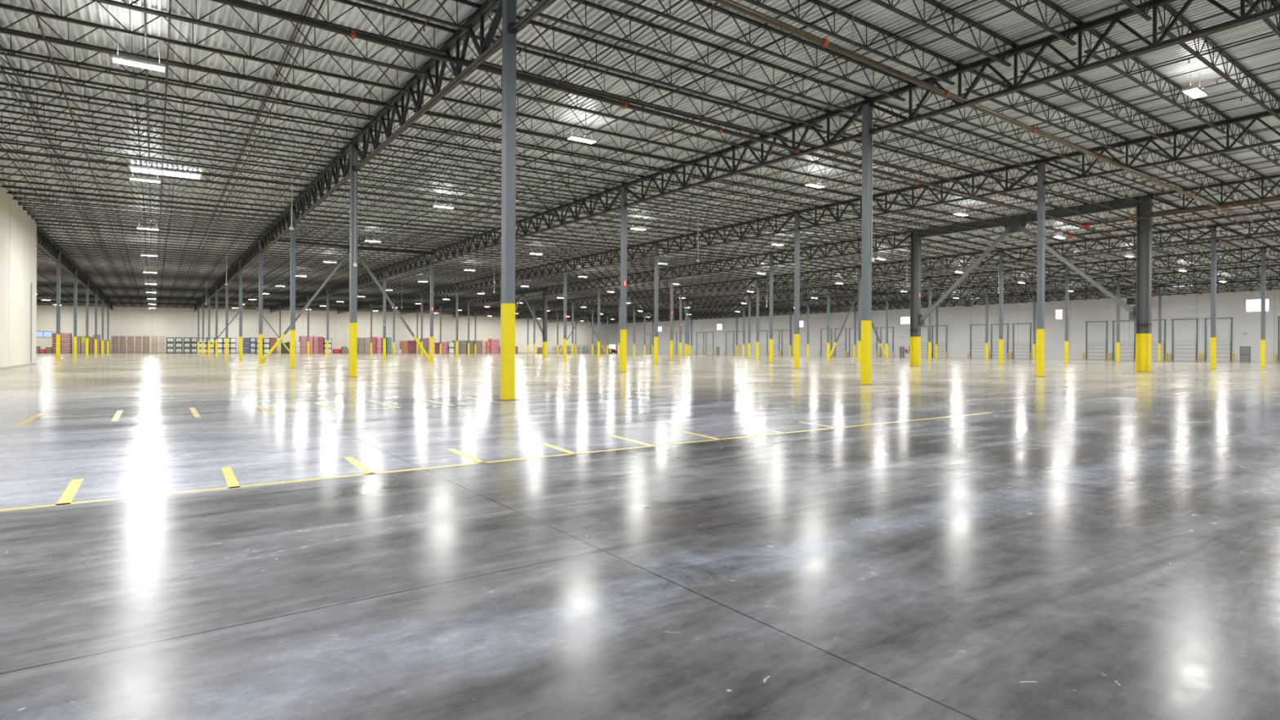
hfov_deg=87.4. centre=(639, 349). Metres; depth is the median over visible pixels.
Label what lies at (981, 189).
joist
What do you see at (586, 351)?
load
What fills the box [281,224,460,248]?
joist
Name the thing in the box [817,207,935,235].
joist
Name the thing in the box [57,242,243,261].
joist
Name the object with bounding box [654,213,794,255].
girder
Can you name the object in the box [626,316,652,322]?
girder
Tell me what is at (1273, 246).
pipe
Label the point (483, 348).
load
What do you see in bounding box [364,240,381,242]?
light fixture
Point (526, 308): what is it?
girder
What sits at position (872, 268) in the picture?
joist
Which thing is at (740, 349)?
door
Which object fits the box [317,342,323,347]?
load
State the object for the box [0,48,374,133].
joist
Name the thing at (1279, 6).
joist bridging
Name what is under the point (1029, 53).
joist
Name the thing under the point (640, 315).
girder
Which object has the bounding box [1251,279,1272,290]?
joist
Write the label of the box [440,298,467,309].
girder
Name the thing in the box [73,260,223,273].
joist
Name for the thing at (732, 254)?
joist
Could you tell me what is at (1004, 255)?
joist
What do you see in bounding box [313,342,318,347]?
load
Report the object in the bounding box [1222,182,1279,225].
joist
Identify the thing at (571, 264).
joist
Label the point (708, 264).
joist
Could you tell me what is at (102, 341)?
steel column
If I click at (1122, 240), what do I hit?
joist
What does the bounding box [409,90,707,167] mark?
joist
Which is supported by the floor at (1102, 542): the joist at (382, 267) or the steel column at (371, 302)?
the steel column at (371, 302)
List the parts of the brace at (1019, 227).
brace leg, brace leg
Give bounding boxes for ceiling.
[0,0,1279,320]
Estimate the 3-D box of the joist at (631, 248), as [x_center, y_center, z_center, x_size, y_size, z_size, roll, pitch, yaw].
[4.400,-10.161,73.006,15.622,0.800,0.120,-1,1,-36]
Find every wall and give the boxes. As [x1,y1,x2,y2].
[0,182,36,367]
[35,302,617,352]
[617,284,1279,362]
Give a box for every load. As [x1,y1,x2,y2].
[35,346,39,353]
[40,349,45,353]
[44,346,53,353]
[52,333,61,337]
[52,337,56,342]
[52,343,56,348]
[60,333,71,337]
[60,337,71,342]
[60,343,71,348]
[60,348,71,353]
[71,336,81,344]
[71,345,81,353]
[80,335,89,344]
[80,344,89,353]
[89,337,93,345]
[89,345,93,353]
[93,334,100,343]
[93,344,100,353]
[100,340,110,346]
[100,346,110,353]
[111,336,118,344]
[111,344,118,353]
[119,336,125,344]
[119,344,125,353]
[126,336,133,344]
[126,344,133,353]
[134,336,141,344]
[134,344,141,353]
[142,336,149,344]
[142,344,149,353]
[151,336,157,344]
[151,344,157,353]
[159,336,164,344]
[159,344,164,353]
[166,337,173,342]
[166,342,173,347]
[166,347,173,353]
[174,337,182,342]
[174,342,182,347]
[174,347,182,353]
[183,337,190,342]
[183,342,190,347]
[183,347,190,353]
[190,337,197,342]
[190,342,197,347]
[190,347,197,353]
[199,337,206,342]
[199,342,206,348]
[199,348,206,353]
[206,337,214,342]
[206,342,214,348]
[206,348,214,353]
[214,337,222,342]
[214,342,222,348]
[214,348,222,353]
[222,337,230,342]
[222,342,230,348]
[222,348,230,353]
[229,342,235,348]
[229,348,235,353]
[230,337,235,342]
[242,337,249,342]
[242,348,249,353]
[243,342,249,347]
[248,337,255,342]
[248,347,255,353]
[249,342,255,347]
[255,337,263,343]
[262,337,270,343]
[262,342,270,348]
[262,348,270,353]
[269,345,276,353]
[270,337,276,345]
[280,342,288,353]
[295,342,300,347]
[295,347,300,353]
[298,336,306,342]
[300,342,306,347]
[300,347,306,353]
[309,335,313,342]
[309,342,313,347]
[309,347,313,353]
[312,336,318,342]
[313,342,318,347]
[313,347,318,353]
[317,337,323,342]
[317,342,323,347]
[318,347,324,353]
[323,337,332,343]
[323,343,331,348]
[323,348,331,353]
[332,349,340,353]
[340,346,349,353]
[356,337,364,345]
[356,345,364,353]
[364,337,370,345]
[364,345,370,353]
[369,337,376,342]
[369,342,376,347]
[374,341,381,345]
[374,349,381,353]
[375,345,381,349]
[376,337,381,341]
[386,337,391,341]
[386,341,391,345]
[386,345,391,349]
[386,349,391,353]
[400,341,408,346]
[400,346,408,353]
[406,340,416,346]
[406,346,416,353]
[419,338,428,346]
[422,346,428,353]
[435,342,439,353]
[438,342,448,346]
[441,346,448,349]
[446,347,454,353]
[448,342,454,347]
[452,340,460,346]
[454,346,460,353]
[460,340,466,346]
[460,346,466,353]
[466,340,474,346]
[466,346,474,353]
[473,346,481,353]
[475,340,481,346]
[481,340,485,346]
[481,346,485,353]
[485,341,489,346]
[485,347,489,353]
[488,338,499,342]
[488,342,499,346]
[488,346,499,350]
[489,350,499,353]
[515,346,518,353]
[537,347,542,353]
[582,349,588,353]
[608,348,613,353]
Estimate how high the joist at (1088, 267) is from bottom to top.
0.800 m
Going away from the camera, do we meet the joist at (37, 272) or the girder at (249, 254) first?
the girder at (249, 254)
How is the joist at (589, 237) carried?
attached to the girder at (607, 210)
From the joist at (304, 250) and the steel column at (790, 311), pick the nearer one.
the joist at (304, 250)
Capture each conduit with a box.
[353,151,356,266]
[870,121,874,262]
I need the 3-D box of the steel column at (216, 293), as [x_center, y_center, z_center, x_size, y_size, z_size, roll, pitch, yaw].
[-64.004,-4.418,101.283,0.440,10.938,0.480,0,0,-36]
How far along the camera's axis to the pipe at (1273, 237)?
74.61 m
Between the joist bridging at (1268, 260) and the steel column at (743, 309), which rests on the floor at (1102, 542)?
the steel column at (743, 309)
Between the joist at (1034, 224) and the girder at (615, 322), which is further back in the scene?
the girder at (615, 322)
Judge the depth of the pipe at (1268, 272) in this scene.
93.51 m
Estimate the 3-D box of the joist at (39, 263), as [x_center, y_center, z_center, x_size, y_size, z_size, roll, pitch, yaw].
[-73.007,-9.407,73.506,17.123,0.800,0.120,-1,1,-36]
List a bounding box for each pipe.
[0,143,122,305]
[29,0,139,306]
[155,0,171,304]
[173,0,311,304]
[189,0,446,305]
[204,0,585,306]
[224,2,723,304]
[250,0,995,307]
[254,0,858,297]
[266,0,1133,307]
[317,33,1276,302]
[331,0,1266,292]
[361,107,1279,303]
[372,153,1279,310]
[382,125,1279,302]
[391,165,1278,309]
[408,185,1279,311]
[409,174,1279,308]
[417,195,1272,311]
[434,203,1279,311]
[450,211,1279,311]
[453,217,1279,313]
[469,225,1277,313]
[484,236,1278,315]
[484,252,1075,313]
[498,246,1277,316]
[518,241,1279,313]
[536,258,1274,317]
[541,262,1279,318]
[553,250,1279,313]
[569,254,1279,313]
[577,271,1274,319]
[586,268,1276,317]
[590,265,1278,315]
[593,274,1278,319]
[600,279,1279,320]
[602,281,1279,321]
[635,284,1279,320]
[641,287,1270,321]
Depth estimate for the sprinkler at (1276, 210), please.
44.03 m
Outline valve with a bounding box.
[1082,222,1090,228]
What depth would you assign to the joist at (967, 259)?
76.41 m
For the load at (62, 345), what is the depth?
139.09 m
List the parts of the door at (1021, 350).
door frame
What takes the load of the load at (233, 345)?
on the load at (232, 350)
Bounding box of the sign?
[622,280,626,287]
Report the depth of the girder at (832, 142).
32.06 m
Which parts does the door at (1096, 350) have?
door frame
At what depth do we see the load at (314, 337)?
166.94 m
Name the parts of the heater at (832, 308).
casing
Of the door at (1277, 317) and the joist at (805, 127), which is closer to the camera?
the joist at (805, 127)
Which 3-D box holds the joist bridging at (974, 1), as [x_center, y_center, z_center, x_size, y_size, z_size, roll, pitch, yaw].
[-37.828,-9.844,84.510,0.036,0.725,193.300,0,0,-36]
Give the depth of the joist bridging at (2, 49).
29.00 m
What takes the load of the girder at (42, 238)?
on the steel column at (58, 264)
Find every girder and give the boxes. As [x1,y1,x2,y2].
[36,223,60,262]
[60,248,76,277]
[77,266,88,288]
[88,278,97,296]
[97,288,103,302]
[103,296,108,306]
[108,299,112,310]
[194,302,198,311]
[197,298,202,308]
[202,291,208,303]
[208,283,216,298]
[216,273,226,292]
[226,259,239,283]
[239,237,259,271]
[259,204,291,253]
[269,304,279,312]
[280,302,289,309]
[290,142,351,224]
[295,296,307,305]
[307,287,327,301]
[328,279,349,295]
[336,306,349,314]
[351,0,502,170]
[356,302,370,310]
[357,266,386,287]
[371,297,393,307]
[385,250,433,278]
[394,290,421,303]
[399,306,416,314]
[417,303,439,312]
[422,284,456,298]
[432,226,501,263]
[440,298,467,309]
[452,311,475,317]
[456,274,501,292]
[468,293,501,305]
[475,307,500,315]
[509,0,554,31]
[515,184,622,239]
[515,261,564,281]
[515,303,533,311]
[515,313,527,319]
[528,311,556,318]
[534,298,572,309]
[545,279,597,295]
[549,315,575,322]
[557,307,591,315]
[564,241,654,271]
[572,293,619,306]
[575,314,607,320]
[590,319,617,324]
[592,304,633,313]
[598,267,670,288]
[607,311,644,319]
[619,286,679,300]
[622,100,866,206]
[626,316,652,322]
[634,299,684,310]
[644,307,684,316]
[652,315,690,321]
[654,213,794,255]
[670,253,768,278]
[678,278,754,294]
[684,293,746,306]
[688,303,740,313]
[691,311,736,319]
[737,308,789,317]
[741,299,804,310]
[746,286,824,301]
[755,266,856,287]
[768,230,913,265]
[791,304,853,314]
[795,159,1043,229]
[804,293,884,306]
[825,276,927,295]
[856,249,1000,277]
[856,299,933,311]
[865,0,1279,133]
[884,285,984,301]
[927,264,1066,287]
[933,293,1033,306]
[986,275,1119,294]
[1000,224,1217,262]
[1033,285,1160,302]
[1043,109,1279,184]
[1066,246,1266,276]
[1120,264,1279,286]
[1148,173,1279,214]
[1161,278,1279,295]
[1217,217,1279,241]
[1267,244,1279,261]
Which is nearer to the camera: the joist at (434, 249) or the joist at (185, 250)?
the joist at (185, 250)
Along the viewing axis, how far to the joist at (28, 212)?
51.40 m
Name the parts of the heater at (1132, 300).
casing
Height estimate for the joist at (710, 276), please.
0.800 m
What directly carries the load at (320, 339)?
on the load at (320, 344)
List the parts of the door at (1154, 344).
door frame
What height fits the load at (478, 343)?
1.817 m
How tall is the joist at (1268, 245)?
0.800 m
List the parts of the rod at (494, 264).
rod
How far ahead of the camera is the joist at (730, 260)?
83.15 m
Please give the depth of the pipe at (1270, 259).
85.51 m
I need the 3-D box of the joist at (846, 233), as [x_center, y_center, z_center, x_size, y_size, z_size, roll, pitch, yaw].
[16.733,-10.102,55.996,15.622,0.800,0.120,-1,1,-36]
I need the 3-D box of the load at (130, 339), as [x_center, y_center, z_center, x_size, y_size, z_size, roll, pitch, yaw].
[-111.177,-2.004,146.159,1.149,1.843,2.212,0,0,-36]
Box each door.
[608,344,615,349]
[645,341,650,354]
[673,337,676,354]
[681,343,684,354]
[696,332,703,354]
[705,332,713,355]
[716,346,719,355]
[725,331,733,355]
[737,343,742,355]
[759,330,767,355]
[773,329,779,355]
[781,329,791,355]
[820,328,831,355]
[834,328,846,356]
[848,328,857,356]
[871,327,877,356]
[880,327,893,356]
[899,346,904,357]
[920,325,928,357]
[931,325,946,357]
[969,324,985,358]
[990,324,1008,358]
[1013,323,1031,359]
[1085,320,1108,359]
[1111,320,1136,359]
[1151,319,1166,360]
[1171,318,1198,360]
[1204,317,1233,361]
[1240,346,1250,361]
[1277,316,1279,361]
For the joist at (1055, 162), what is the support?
attached to the girder at (1010, 188)
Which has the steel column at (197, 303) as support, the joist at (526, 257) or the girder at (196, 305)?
the girder at (196, 305)
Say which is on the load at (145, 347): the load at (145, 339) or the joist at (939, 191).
the load at (145, 339)
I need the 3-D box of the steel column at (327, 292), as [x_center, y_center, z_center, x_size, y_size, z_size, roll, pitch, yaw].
[-51.455,-4.498,110.382,0.440,11.217,0.480,0,0,-36]
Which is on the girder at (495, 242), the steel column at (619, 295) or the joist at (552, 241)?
the joist at (552, 241)
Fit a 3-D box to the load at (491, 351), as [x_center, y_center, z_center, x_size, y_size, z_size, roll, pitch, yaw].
[-42.764,0.650,195.771,2.748,1.005,2.212,0,0,-36]
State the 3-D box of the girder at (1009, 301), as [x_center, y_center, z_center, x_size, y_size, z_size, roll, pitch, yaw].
[59.174,-8.502,116.264,0.280,1.390,17.150,0,0,-36]
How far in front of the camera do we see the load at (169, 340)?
149.43 m
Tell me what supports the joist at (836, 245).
attached to the girder at (894, 246)
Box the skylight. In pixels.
[128,164,202,179]
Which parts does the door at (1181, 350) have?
door frame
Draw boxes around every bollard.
[1197,353,1199,361]
[1200,353,1203,361]
[1231,353,1234,361]
[1274,353,1276,362]
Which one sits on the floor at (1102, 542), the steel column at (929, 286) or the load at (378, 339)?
the steel column at (929, 286)
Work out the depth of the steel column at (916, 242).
58.83 m
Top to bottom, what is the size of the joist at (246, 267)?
0.800 m
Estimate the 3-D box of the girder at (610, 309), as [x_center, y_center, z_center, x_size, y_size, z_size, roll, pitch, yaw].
[-6.282,-9.371,153.734,0.280,1.390,17.150,0,0,-36]
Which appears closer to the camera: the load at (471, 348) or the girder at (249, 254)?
the girder at (249, 254)
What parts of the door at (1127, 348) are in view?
door frame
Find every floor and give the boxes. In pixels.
[0,353,1279,719]
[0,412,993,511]
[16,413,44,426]
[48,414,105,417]
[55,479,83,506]
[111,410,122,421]
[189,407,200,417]
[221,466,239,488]
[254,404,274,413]
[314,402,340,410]
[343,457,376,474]
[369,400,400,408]
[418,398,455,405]
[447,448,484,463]
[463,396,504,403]
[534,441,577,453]
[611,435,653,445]
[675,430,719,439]
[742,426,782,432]
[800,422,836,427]
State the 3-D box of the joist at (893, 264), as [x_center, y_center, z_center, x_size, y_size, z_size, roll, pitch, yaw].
[35.090,-9.736,83.463,15.623,0.800,0.120,2,-1,-36]
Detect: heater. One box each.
[829,293,836,311]
[964,284,973,306]
[1126,292,1136,305]
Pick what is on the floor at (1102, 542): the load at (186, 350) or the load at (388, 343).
the load at (186, 350)
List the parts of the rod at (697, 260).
rod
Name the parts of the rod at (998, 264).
rod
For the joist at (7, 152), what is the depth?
35.97 m
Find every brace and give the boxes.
[204,297,289,354]
[262,238,431,362]
[515,294,542,333]
[558,311,607,354]
[829,287,887,359]
[919,222,1136,325]
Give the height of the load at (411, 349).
1.710 m
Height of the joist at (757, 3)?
0.800 m
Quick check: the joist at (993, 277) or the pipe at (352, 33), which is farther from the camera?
the joist at (993, 277)
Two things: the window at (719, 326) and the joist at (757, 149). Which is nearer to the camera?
the joist at (757, 149)
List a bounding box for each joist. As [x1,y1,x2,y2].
[0,0,415,93]
[0,3,401,108]
[0,26,387,121]
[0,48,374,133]
[0,66,363,145]
[0,82,353,155]
[0,96,342,164]
[0,109,335,172]
[0,120,326,179]
[0,131,319,186]
[0,141,313,192]
[0,150,306,199]
[0,158,301,204]
[0,166,295,208]
[0,172,291,213]
[0,178,287,218]
[2,185,283,222]
[8,191,279,226]
[13,196,275,230]
[17,201,271,233]
[22,206,267,236]
[26,211,265,239]
[31,215,262,242]
[35,219,259,244]
[36,0,1253,324]
[36,252,54,261]
[36,254,56,262]
[36,256,56,264]
[36,258,56,266]
[36,260,63,268]
[36,262,62,271]
[36,264,67,272]
[36,267,71,275]
[36,269,71,276]
[36,270,73,278]
[36,271,72,279]
[36,272,73,280]
[36,274,73,281]
[36,275,72,282]
[37,223,256,248]
[38,266,73,274]
[40,227,252,250]
[44,231,249,252]
[47,233,249,254]
[50,236,248,257]
[53,239,244,258]
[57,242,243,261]
[59,244,240,262]
[62,247,239,264]
[62,249,236,266]
[65,251,235,267]
[66,253,233,269]
[69,256,231,271]
[71,257,231,272]
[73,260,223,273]
[75,262,225,275]
[76,264,226,277]
[77,264,224,276]
[78,266,224,279]
[80,267,223,279]
[82,269,222,281]
[82,271,221,282]
[84,272,219,283]
[85,273,218,284]
[95,0,435,75]
[234,272,349,283]
[236,0,456,54]
[236,270,349,280]
[237,271,348,281]
[242,265,368,277]
[242,266,366,278]
[242,268,359,279]
[243,263,373,275]
[244,257,386,271]
[245,262,378,275]
[247,260,382,273]
[251,252,398,267]
[251,256,390,271]
[253,253,392,269]
[256,248,409,264]
[257,250,404,266]
[262,246,413,262]
[264,242,417,261]
[267,237,434,257]
[267,241,427,258]
[271,234,438,254]
[277,231,446,253]
[280,227,453,250]
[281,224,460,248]
[282,222,470,245]
[286,217,476,242]
[289,212,485,239]
[295,208,495,236]
[300,204,501,234]
[305,199,501,229]
[311,193,526,226]
[313,187,536,223]
[320,182,549,219]
[330,174,563,215]
[334,166,576,210]
[342,159,591,205]
[348,151,607,200]
[356,0,480,31]
[358,140,624,195]
[372,129,644,189]
[373,270,487,281]
[382,118,662,182]
[382,266,497,279]
[386,269,491,280]
[390,264,500,276]
[392,266,500,278]
[395,105,684,175]
[401,262,500,275]
[406,262,521,274]
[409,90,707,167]
[411,257,534,271]
[412,259,527,273]
[420,256,537,270]
[426,74,733,159]
[426,254,549,269]
[427,251,555,267]
[434,248,565,266]
[439,247,573,264]
[445,56,762,150]
[446,244,581,262]
[453,242,590,260]
[456,30,794,139]
[465,240,600,258]
[473,237,611,257]
[481,235,620,254]
[487,8,829,128]
[488,231,632,253]
[495,227,644,250]
[516,226,654,248]
[519,222,668,245]
[524,0,868,115]
[524,269,620,279]
[528,218,679,243]
[528,266,627,279]
[535,265,635,277]
[536,213,694,239]
[545,265,642,276]
[549,208,710,237]
[553,263,652,275]
[560,262,662,274]
[563,204,724,234]
[565,258,670,272]
[573,257,678,271]
[575,199,741,231]
[582,255,688,270]
[591,194,758,227]
[595,254,699,268]
[601,251,710,266]
[607,188,776,224]
[613,250,718,266]
[614,0,911,101]
[624,182,795,220]
[626,248,730,264]
[632,244,744,262]
[643,242,755,260]
[645,177,817,216]
[658,240,766,258]
[662,168,837,212]
[670,239,782,257]
[670,266,754,282]
[680,265,764,281]
[684,161,861,207]
[684,235,793,254]
[690,265,774,279]
[694,231,810,253]
[701,263,785,279]
[707,152,886,202]
[710,228,826,250]
[711,262,794,278]
[722,260,808,276]
[724,225,840,248]
[733,257,818,275]
[737,147,912,196]
[742,0,962,85]
[744,222,858,245]
[744,255,832,274]
[757,255,843,272]
[758,217,875,243]
[762,133,942,191]
[773,253,857,271]
[776,213,894,240]
[782,249,861,269]
[793,122,973,185]
[795,209,914,237]
[800,248,884,268]
[808,272,879,285]
[812,246,899,266]
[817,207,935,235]
[820,271,890,284]
[827,244,910,265]
[829,111,1007,177]
[833,269,902,284]
[838,200,955,231]
[841,240,931,263]
[845,266,910,282]
[859,237,946,262]
[861,195,977,228]
[868,97,1044,171]
[869,0,1018,66]
[871,267,928,281]
[872,265,942,280]
[875,235,964,259]
[886,190,1003,225]
[886,263,955,279]
[894,232,982,257]
[901,262,968,278]
[911,82,1084,163]
[914,229,999,256]
[915,187,1028,221]
[920,260,984,276]
[931,258,998,275]
[935,226,1021,253]
[942,178,1057,215]
[946,254,1015,274]
[955,222,1036,251]
[955,273,1010,288]
[960,64,1128,154]
[964,253,1032,272]
[969,272,1026,287]
[973,172,1085,213]
[979,219,1061,248]
[982,250,1049,271]
[984,271,1036,286]
[995,0,1082,45]
[1001,248,1066,270]
[1003,271,1055,285]
[1005,215,1086,246]
[1007,164,1115,208]
[1015,267,1071,284]
[1017,44,1176,144]
[1021,246,1086,268]
[1028,212,1109,244]
[1032,266,1084,283]
[1044,156,1149,204]
[1044,247,1105,266]
[1049,265,1102,282]
[1056,207,1135,241]
[1063,244,1125,265]
[1068,265,1119,280]
[1081,22,1229,133]
[1084,148,1184,199]
[1085,203,1161,238]
[1086,239,1136,261]
[1086,263,1136,279]
[1102,276,1135,288]
[1105,260,1155,278]
[1109,235,1168,261]
[1115,198,1189,235]
[1119,0,1154,21]
[1120,275,1161,289]
[1126,260,1175,277]
[1128,138,1222,193]
[1135,233,1192,259]
[1150,192,1218,232]
[1151,257,1195,275]
[1151,277,1177,288]
[1155,274,1195,288]
[1156,4,1279,119]
[1161,232,1210,256]
[1168,253,1210,273]
[1174,273,1210,286]
[1176,128,1263,187]
[1184,187,1248,229]
[1189,229,1242,255]
[1192,252,1236,272]
[1194,269,1231,285]
[1216,249,1258,271]
[1216,270,1251,284]
[1218,222,1268,253]
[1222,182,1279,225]
[1229,117,1279,167]
[1235,266,1271,284]
[1241,247,1279,270]
[1244,0,1279,38]
[1250,222,1279,244]
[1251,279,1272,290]
[1258,264,1279,279]
[1263,175,1279,195]
[1268,244,1279,258]
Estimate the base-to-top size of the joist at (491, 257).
0.800 m
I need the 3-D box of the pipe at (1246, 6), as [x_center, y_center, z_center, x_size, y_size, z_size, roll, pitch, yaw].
[-33.108,-9.874,88.179,0.070,0.176,193.700,0,0,-36]
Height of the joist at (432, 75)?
0.800 m
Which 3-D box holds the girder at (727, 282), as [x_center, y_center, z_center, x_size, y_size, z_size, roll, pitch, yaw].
[11.442,-9.566,102.885,0.280,1.390,17.150,0,0,-36]
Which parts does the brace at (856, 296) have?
brace leg, brace leg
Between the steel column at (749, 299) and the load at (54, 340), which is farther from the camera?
the load at (54, 340)
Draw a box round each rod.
[225,248,227,284]
[289,171,294,230]
[400,281,402,308]
[493,263,495,293]
[696,208,699,262]
[997,264,999,293]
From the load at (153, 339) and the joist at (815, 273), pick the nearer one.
the joist at (815, 273)
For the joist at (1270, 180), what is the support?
attached to the girder at (1251, 237)
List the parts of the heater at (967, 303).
casing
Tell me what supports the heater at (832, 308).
hanging from the joist at (278, 292)
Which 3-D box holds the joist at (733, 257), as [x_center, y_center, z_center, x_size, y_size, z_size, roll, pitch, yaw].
[16.937,-10.101,82.096,15.622,0.800,0.120,2,-1,-36]
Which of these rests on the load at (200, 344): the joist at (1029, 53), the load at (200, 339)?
the load at (200, 339)
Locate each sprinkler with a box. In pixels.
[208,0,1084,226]
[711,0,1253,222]
[1072,184,1279,235]
[1073,202,1279,253]
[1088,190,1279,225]
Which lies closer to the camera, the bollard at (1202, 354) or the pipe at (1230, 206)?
the pipe at (1230, 206)
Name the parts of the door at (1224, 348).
door frame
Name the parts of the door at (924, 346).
door frame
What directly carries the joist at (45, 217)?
attached to the girder at (286, 220)
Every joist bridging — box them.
[0,46,132,306]
[143,0,153,307]
[173,0,324,306]
[213,0,684,307]
[231,0,862,309]
[251,0,1039,309]
[304,5,1279,305]
[305,48,1279,310]
[320,80,1279,311]
[372,144,1279,311]
[388,160,1279,311]
[429,207,1279,313]
[438,127,1279,292]
[442,216,1279,314]
[466,186,1270,302]
[474,224,1279,315]
[478,240,1276,316]
[497,238,1279,316]
[520,249,1279,317]
[547,259,1279,319]
[548,256,1279,317]
[576,266,1279,319]
[583,271,1278,320]
[589,280,1276,321]
[608,280,1277,322]
[609,281,1279,323]
[642,283,1279,319]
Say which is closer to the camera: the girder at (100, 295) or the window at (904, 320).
the girder at (100, 295)
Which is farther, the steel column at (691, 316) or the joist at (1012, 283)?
the steel column at (691, 316)
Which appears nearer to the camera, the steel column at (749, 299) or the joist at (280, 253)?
the joist at (280, 253)
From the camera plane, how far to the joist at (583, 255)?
79.60 m
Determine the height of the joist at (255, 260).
0.800 m
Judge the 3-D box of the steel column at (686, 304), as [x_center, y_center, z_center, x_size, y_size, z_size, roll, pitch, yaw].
[9.129,-4.209,132.446,0.440,11.217,0.680,0,0,-36]
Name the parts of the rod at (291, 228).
rod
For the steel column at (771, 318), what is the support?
on the floor at (1102, 542)
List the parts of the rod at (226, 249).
rod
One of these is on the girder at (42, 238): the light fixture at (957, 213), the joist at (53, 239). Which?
the joist at (53, 239)
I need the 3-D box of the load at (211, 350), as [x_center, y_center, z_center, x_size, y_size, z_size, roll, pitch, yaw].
[-99.260,0.288,154.815,1.486,1.190,2.200,0,0,-36]
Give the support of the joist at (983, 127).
attached to the girder at (1112, 19)
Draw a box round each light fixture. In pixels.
[111,48,164,72]
[129,160,160,182]
[137,217,159,230]
[140,244,157,256]
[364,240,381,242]
[432,193,454,208]
[528,252,542,254]
[567,116,597,143]
[630,220,646,230]
[771,243,784,245]
[804,175,825,188]
[953,201,968,216]
[1053,227,1066,239]
[1182,64,1208,98]
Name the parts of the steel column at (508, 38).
plate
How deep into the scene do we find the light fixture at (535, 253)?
65.90 m
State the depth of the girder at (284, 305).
145.93 m
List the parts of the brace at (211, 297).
brace leg, brace leg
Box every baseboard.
[0,362,36,369]
[110,351,616,353]
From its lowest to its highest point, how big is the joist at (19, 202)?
0.800 m
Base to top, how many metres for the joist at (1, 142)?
0.800 m
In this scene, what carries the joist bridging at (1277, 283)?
attached to the joist at (278, 292)
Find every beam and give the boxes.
[515,288,542,295]
[919,196,1137,238]
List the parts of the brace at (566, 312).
brace leg, brace leg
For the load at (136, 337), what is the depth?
146.18 m
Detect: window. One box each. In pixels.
[36,331,56,337]
[657,326,662,331]
[716,324,722,330]
[799,320,804,327]
[900,316,910,324]
[1055,309,1062,319]
[1245,298,1269,311]
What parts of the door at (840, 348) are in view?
door frame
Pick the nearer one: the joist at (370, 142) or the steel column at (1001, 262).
the joist at (370, 142)
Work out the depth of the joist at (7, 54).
22.99 m
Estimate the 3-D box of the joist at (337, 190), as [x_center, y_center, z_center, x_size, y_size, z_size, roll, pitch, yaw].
[-13.973,-9.691,45.531,15.622,0.800,0.120,-1,1,-36]
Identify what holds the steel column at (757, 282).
on the floor at (1102, 542)
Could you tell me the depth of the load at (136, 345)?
146.07 m
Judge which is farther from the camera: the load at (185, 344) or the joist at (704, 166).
the load at (185, 344)
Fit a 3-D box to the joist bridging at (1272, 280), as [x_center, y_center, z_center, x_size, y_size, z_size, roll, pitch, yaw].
[37.461,-9.078,139.101,0.036,0.725,193.300,0,0,-36]
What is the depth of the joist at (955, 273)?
93.01 m
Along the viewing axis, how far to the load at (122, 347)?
144.55 m
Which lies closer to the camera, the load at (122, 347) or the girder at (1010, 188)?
the girder at (1010, 188)
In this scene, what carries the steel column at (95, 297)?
on the floor at (1102, 542)
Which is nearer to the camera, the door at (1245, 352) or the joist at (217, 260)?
the joist at (217, 260)
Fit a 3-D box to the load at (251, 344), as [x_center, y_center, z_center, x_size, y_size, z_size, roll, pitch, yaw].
[-92.459,-0.974,159.729,1.136,1.246,2.220,0,0,-36]
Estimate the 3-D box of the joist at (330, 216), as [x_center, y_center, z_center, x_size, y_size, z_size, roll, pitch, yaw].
[-17.336,-9.707,50.170,15.622,0.800,0.120,-1,1,-36]
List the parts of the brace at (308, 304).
brace leg, brace leg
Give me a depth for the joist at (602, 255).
78.00 m
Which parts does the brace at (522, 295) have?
brace leg, brace leg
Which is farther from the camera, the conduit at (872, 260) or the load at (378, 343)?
the load at (378, 343)
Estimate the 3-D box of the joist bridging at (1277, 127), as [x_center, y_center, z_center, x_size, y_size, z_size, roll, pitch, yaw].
[-19.003,-10.173,98.157,0.036,0.725,193.300,0,0,-36]
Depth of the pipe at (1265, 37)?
27.78 m
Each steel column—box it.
[56,249,61,360]
[73,266,77,358]
[85,280,88,356]
[93,288,97,355]
[101,297,103,354]
[106,301,109,353]
[197,302,199,353]
[202,297,204,354]
[208,291,210,355]
[215,284,217,356]
[224,273,228,358]
[239,259,242,359]
[257,239,263,363]
[279,304,280,353]
[288,206,297,368]
[306,296,309,355]
[326,289,328,355]
[346,144,359,377]
[370,302,372,354]
[382,268,386,359]
[392,297,395,355]
[416,309,417,353]
[420,293,422,355]
[429,254,434,361]
[440,305,441,354]
[455,284,458,357]
[467,301,469,355]
[474,312,475,353]
[496,0,519,400]
[527,315,528,353]
[533,306,535,355]
[542,288,547,356]
[556,311,558,354]
[563,261,567,360]
[571,299,573,355]
[574,318,576,353]
[591,308,593,355]
[597,280,600,358]
[606,315,608,354]
[618,294,620,356]
[619,186,628,372]
[633,305,635,355]
[644,313,645,355]
[652,318,653,354]
[653,242,659,364]
[669,269,674,359]
[678,288,682,358]
[684,299,687,356]
[687,310,689,355]
[690,315,692,355]
[735,312,737,355]
[742,304,744,356]
[747,293,751,357]
[755,279,759,359]
[768,253,773,362]
[789,309,791,355]
[792,213,801,368]
[806,299,809,357]
[826,287,831,359]
[853,305,856,357]
[857,102,875,384]
[857,266,861,361]
[884,293,888,358]
[908,229,921,366]
[927,278,932,360]
[935,300,938,358]
[984,287,989,359]
[997,250,1005,364]
[1031,294,1036,359]
[1033,161,1048,377]
[1063,266,1070,363]
[1115,277,1121,362]
[1133,193,1153,372]
[1156,286,1163,361]
[1208,226,1219,368]
[1257,248,1268,366]

